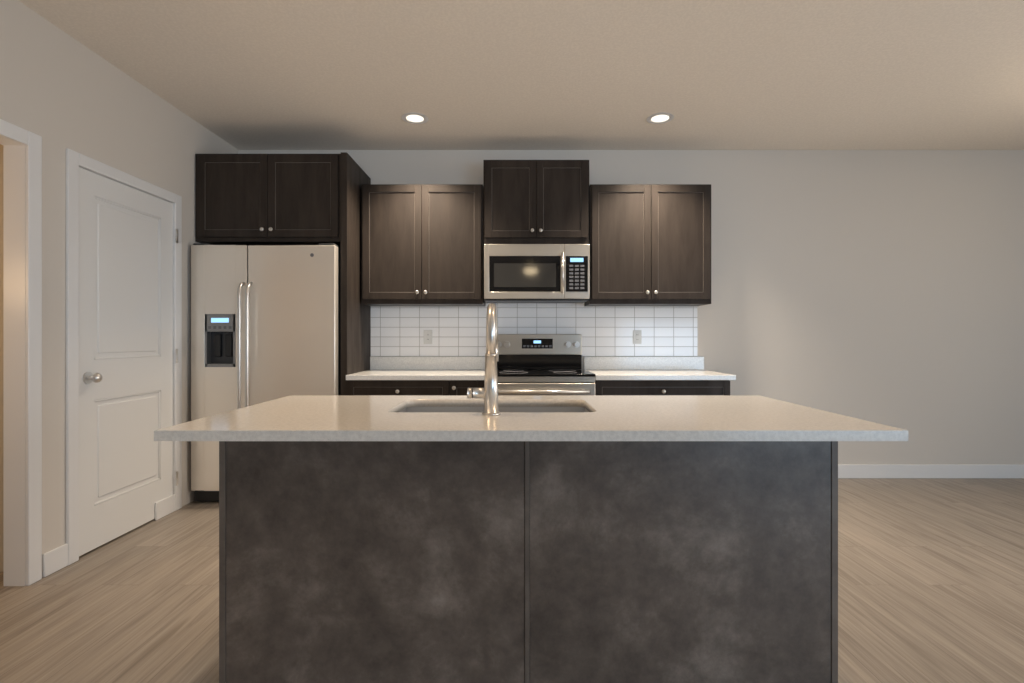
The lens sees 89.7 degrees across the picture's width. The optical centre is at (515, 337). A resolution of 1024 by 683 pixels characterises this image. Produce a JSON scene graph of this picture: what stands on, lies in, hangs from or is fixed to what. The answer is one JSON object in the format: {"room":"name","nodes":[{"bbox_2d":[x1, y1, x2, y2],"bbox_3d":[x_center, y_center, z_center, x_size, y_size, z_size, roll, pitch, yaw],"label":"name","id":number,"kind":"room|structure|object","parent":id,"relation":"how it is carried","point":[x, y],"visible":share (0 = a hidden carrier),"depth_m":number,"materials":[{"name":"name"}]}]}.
{"room":"kitchen","nodes":[
{"label":"kitchen","id":0,"kind":"room"},
{"bbox_2d":[0,144,2,571],"bbox_3d":[-2.970,-0.200,2.630,1.120,2.740,0.100,0,0,0],"label":"wall","id":1,"kind":"structure","parent":0,"point":[1,358],"depth_m":2.57,"materials":[{"name":"beige paint"}]},
{"bbox_2d":[0,0,237,576],"bbox_3d":[-2.360,-0.200,0.650,0.100,2.740,7.300,0,0,0],"label":"wall","id":2,"kind":"structure","parent":0,"point":[61,91],"depth_m":2.64,"materials":[{"name":"beige paint"}]},
{"bbox_2d":[0,119,41,585],"bbox_3d":[-2.353,0.096,1.995,0.119,2.148,1.006,0,0,0],"label":"trim","id":3,"kind":"structure","parent":2,"relation":"attached to","point":[22,356],"depth_m":2.43,"materials":[{"name":"white wood"}]},
{"bbox_2d":[66,148,181,564],"bbox_3d":[-2.347,0.098,3.095,0.130,2.145,0.900,0,0,0],"label":"door frame","id":4,"kind":"structure","parent":2,"relation":"attached to","point":[75,160],"depth_m":2.70,"materials":[{"name":"white wood"}]},
{"bbox_2d":[79,167,172,555],"bbox_3d":[-2.292,0.126,3.095,0.110,2.065,0.764,0,0,0],"label":"door","id":5,"kind":"structure","parent":2,"relation":"in","point":[125,341],"depth_m":3.04,"materials":[{"name":"white wood"}]},
{"bbox_2d":[0,478,1023,682],"bbox_3d":[1.225,1.220,0.650,9.750,0.100,7.500,0,0,0],"label":"floor","id":6,"kind":"structure","parent":0,"point":[930,580],"depth_m":2.31,"materials":[{"name":"brown wood"}]},
{"bbox_2d":[191,243,340,500],"bbox_3d":[-1.772,0.251,3.911,1.015,1.838,0.718,0,0,0],"label":"refrigerator","id":7,"kind":"object","parent":6,"relation":"on","point":[265,323],"visible":0.71,"depth_m":3.62,"materials":[{"name":"grey metal"}]},
{"bbox_2d":[341,152,370,394],"bbox_3d":[-1.228,-0.080,3.994,0.045,2.500,0.608,0,0,0],"label":"panel","id":8,"kind":"object","parent":6,"relation":"on","point":[355,335],"visible":0.64,"depth_m":3.82,"materials":[{"name":"brown wood"}]},
{"bbox_2d":[346,357,484,394],"bbox_3d":[-0.709,0.662,3.975,0.988,1.015,0.646,0,0,0],"label":"base cabinet","id":9,"kind":"object","parent":6,"relation":"on","point":[421,375],"visible":0.35,"depth_m":3.69,"materials":[{"name":"black"}]},
{"bbox_2d":[219,443,837,682],"bbox_3d":[0.044,0.730,2.000,2.043,0.879,0.600,0,0,0],"label":"kitchen island","id":10,"kind":"object","parent":6,"relation":"on","point":[486,533],"depth_m":1.70,"materials":[{"name":"black"}]},
{"bbox_2d":[154,395,907,442],"bbox_3d":[0.045,0.275,1.889,2.120,0.030,0.884,0,0,0],"label":"island countertop","id":11,"kind":"structure","parent":10,"relation":"on","point":[293,418],"depth_m":1.60,"materials":[{"name":"white stone"}]},
{"bbox_2d":[466,303,501,414],"bbox_3d":[-0.106,0.068,1.832,0.110,0.384,0.221,0,0,0],"label":"faucet","id":12,"kind":"object","parent":11,"relation":"on","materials":[{"name":"silver metal"}]},
{"bbox_2d":[394,403,589,410],"bbox_3d":[-0.082,0.380,1.990,0.804,0.205,0.438,0,0,0],"label":"sink","id":13,"kind":"object","parent":11,"relation":"in","point":[405,406],"depth_m":2.18,"materials":[{"name":"silver metal"}]},
{"bbox_2d":[497,334,595,394],"bbox_3d":[0.180,0.570,3.925,0.780,1.200,0.706,0,0,0],"label":"range","id":14,"kind":"object","parent":6,"relation":"on","point":[540,351],"visible":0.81,"depth_m":4.17,"materials":[{"name":"grey metal"}]},
{"bbox_2d":[584,357,735,394],"bbox_3d":[1.071,0.662,3.975,0.995,1.015,0.646,0,0,0],"label":"base cabinet","id":15,"kind":"object","parent":6,"relation":"on","point":[652,376],"visible":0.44,"depth_m":3.69,"materials":[{"name":"black"}]},
{"bbox_2d":[18,0,1023,149],"bbox_3d":[1.225,-1.620,0.650,9.750,0.100,7.500,0,0,0],"label":"ceiling","id":16,"kind":"structure","parent":0,"point":[612,74],"depth_m":3.02,"materials":[{"name":"paint"}]},
{"bbox_2d":[401,112,427,123],"bbox_3d":[-0.714,-1.568,3.675,0.190,0.004,0.190,0,0,0],"label":"recessed light","id":17,"kind":"object","parent":16,"relation":"in","point":[415,118],"visible":1,"depth_m":3.67,"materials":[{"name":"white"}]},
{"bbox_2d":[646,112,673,123],"bbox_3d":[1.035,-1.568,3.675,0.190,0.004,0.190,0,0,0],"label":"recessed light","id":18,"kind":"object","parent":16,"relation":"in","point":[659,118],"visible":1,"depth_m":3.67,"materials":[{"name":"white"}]},
{"bbox_2d":[238,150,1023,463],"bbox_3d":[1.225,-0.200,4.350,9.750,2.740,0.100,0,0,0],"label":"wall","id":19,"kind":"structure","parent":0,"point":[884,287],"depth_m":4.30,"materials":[{"name":"beige paint"}]},
{"bbox_2d":[195,154,340,248],"bbox_3d":[-1.780,-1.013,3.985,1.055,0.634,0.626,0,0,0],"label":"upper cabinet","id":20,"kind":"object","parent":19,"relation":"attached to","point":[267,199],"visible":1,"depth_m":3.71,"materials":[{"name":"brown wood"}]},
{"bbox_2d":[361,184,484,305],"bbox_3d":[-0.720,-0.727,4.120,0.940,0.926,0.356,0,0,0],"label":"upper cabinet","id":21,"kind":"object","parent":19,"relation":"attached to","point":[422,245],"visible":1,"depth_m":3.98,"materials":[{"name":"brown wood"}]},
{"bbox_2d":[371,303,696,355],"bbox_3d":[0.158,-0.138,4.295,2.724,0.584,0.006,0,0,0],"label":"tile backsplash","id":22,"kind":"structure","parent":19,"relation":"attached to","point":[602,331],"depth_m":4.29,"materials":[{"name":"white tile"}]},
{"bbox_2d":[424,330,431,343],"bbox_3d":[-0.725,-0.008,4.287,0.072,0.116,0.009,0,0,0],"label":"electrical outlet","id":23,"kind":"object","parent":22,"relation":"attached to","point":[427,336],"visible":1,"depth_m":4.29,"materials":[{"name":"white plastic"}]},
{"bbox_2d":[633,330,641,343],"bbox_3d":[1.017,-0.008,4.287,0.072,0.116,0.009,0,0,0],"label":"electrical outlet","id":24,"kind":"object","parent":22,"relation":"attached to","point":[637,336],"visible":1,"depth_m":4.29,"materials":[{"name":"white plastic"}]},
{"bbox_2d":[483,160,588,244],"bbox_3d":[0.165,-1.050,4.120,0.820,0.660,0.356,0,0,0],"label":"upper cabinet","id":25,"kind":"object","parent":19,"relation":"attached to","point":[535,201],"visible":1,"depth_m":3.98,"materials":[{"name":"brown wood"}]},
{"bbox_2d":[484,244,589,302],"bbox_3d":[0.165,-0.498,4.068,0.800,0.427,0.424,0,0,0],"label":"microwave","id":26,"kind":"object","parent":25,"relation":"attached to","point":[536,273],"visible":1,"depth_m":3.90,"materials":[{"name":"grey metal"}]},
{"bbox_2d":[585,184,710,305],"bbox_3d":[1.050,-0.727,4.120,0.940,0.926,0.356,0,0,0],"label":"upper cabinet","id":27,"kind":"object","parent":19,"relation":"attached to","point":[650,244],"visible":1,"depth_m":3.98,"materials":[{"name":"brown wood"}]},
{"bbox_2d":[838,464,1023,477],"bbox_3d":[3.772,1.113,4.293,4.454,0.115,0.012,0,0,0],"label":"baseboard","id":28,"kind":"structure","parent":19,"relation":"attached to","point":[844,470],"depth_m":4.29,"materials":[{"name":"white wood"}]}
]}

